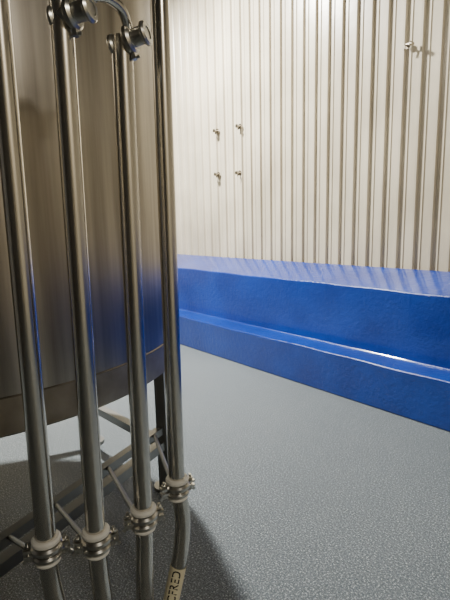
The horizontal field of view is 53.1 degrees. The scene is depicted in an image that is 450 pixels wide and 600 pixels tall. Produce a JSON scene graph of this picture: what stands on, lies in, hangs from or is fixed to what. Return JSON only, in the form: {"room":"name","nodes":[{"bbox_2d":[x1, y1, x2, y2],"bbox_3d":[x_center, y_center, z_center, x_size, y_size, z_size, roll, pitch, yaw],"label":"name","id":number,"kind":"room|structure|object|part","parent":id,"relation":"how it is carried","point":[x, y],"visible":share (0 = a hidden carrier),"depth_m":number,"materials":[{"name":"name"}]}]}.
{"room":"brewery","nodes":[
{"label":"brewery","id":0,"kind":"room"},
{"bbox_2d":[0,344,449,599],"bbox_3d":[-1.180,1.285,1.836,7.620,0.100,14.200,-10,13,-40],"label":"floor","id":1,"kind":"structure","parent":0,"point":[301,491],"depth_m":2.47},
{"bbox_2d":[0,0,168,577],"bbox_3d":[-1.221,-0.987,1.948,1.910,4.340,1.975,-2,10,-6],"label":"tank","id":2,"kind":"object","parent":1,"relation":"on","point":[30,25],"visible":0.54,"depth_m":1.51,"materials":[{"name":"silver metal"}]},
{"bbox_2d":[0,0,72,599],"bbox_3d":[-0.533,-0.918,0.985,0.132,4.500,0.125,-10,13,-40],"label":"pipe","id":3,"kind":"object","parent":2,"relation":"attached to","point":[46,549],"depth_m":1.15,"materials":[{"name":"silver metal"}]},
{"bbox_3d":[-1.127,0.741,2.184,1.746,0.850,1.875,-3,10,-8],"label":"support frame","id":4,"kind":"part","parent":2,"relation":"part of","materials":[{"name":"silver metal"}]},
{"bbox_2d":[46,0,132,599],"bbox_3d":[-0.317,0.275,1.253,0.257,2.047,0.145,-10,13,-40],"label":"pipe","id":5,"kind":"object","parent":2,"relation":"attached to","point":[65,18],"depth_m":1.15,"materials":[{"name":"silver metal"}]},
{"bbox_2d":[106,20,164,599],"bbox_3d":[-0.246,0.281,1.321,0.145,2.009,0.139,-10,13,-40],"label":"pipe","id":6,"kind":"object","parent":2,"relation":"attached to","point":[124,46],"depth_m":1.26,"materials":[{"name":"silver metal"}]},
{"bbox_2d":[150,0,194,599],"bbox_3d":[-0.223,-0.976,1.272,0.177,4.500,0.100,-10,13,-40],"label":"pipe","id":7,"kind":"object","parent":2,"relation":"attached to","point":[176,487],"depth_m":1.43,"materials":[{"name":"silver metal"}]},
{"bbox_2d":[177,254,449,431],"bbox_3d":[1.340,0.286,3.868,0.686,1.056,13.920,-10,13,-40],"label":"kerb","id":8,"kind":"object","parent":1,"relation":"on","point":[377,337],"visible":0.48,"depth_m":4.08,"materials":[{"name":"paint"}]},
{"bbox_2d":[169,0,449,271],"bbox_3d":[1.603,-1.710,3.793,0.126,5.000,14.000,-10,13,-40],"label":"wall","id":9,"kind":"structure","parent":0,"point":[341,148],"depth_m":4.55,"materials":[{"name":"white metal"}]},
{"bbox_2d":[235,124,241,129],"bbox_3d":[0.157,-2.041,5.300,0.062,0.070,0.060,-10,13,-40],"label":"bolt","id":10,"kind":"object","parent":9,"relation":"attached to","point":[237,126],"visible":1,"depth_m":5.29,"materials":[{"name":"silver metal"}]},
{"bbox_2d":[403,41,413,50],"bbox_3d":[1.507,-2.085,3.681,0.061,0.066,0.122,-5,11,-21],"label":"fitting","id":11,"kind":"object","parent":9,"relation":"attached to","point":[410,43],"visible":1,"depth_m":3.68,"materials":[{"name":"silver metal"}]}
]}

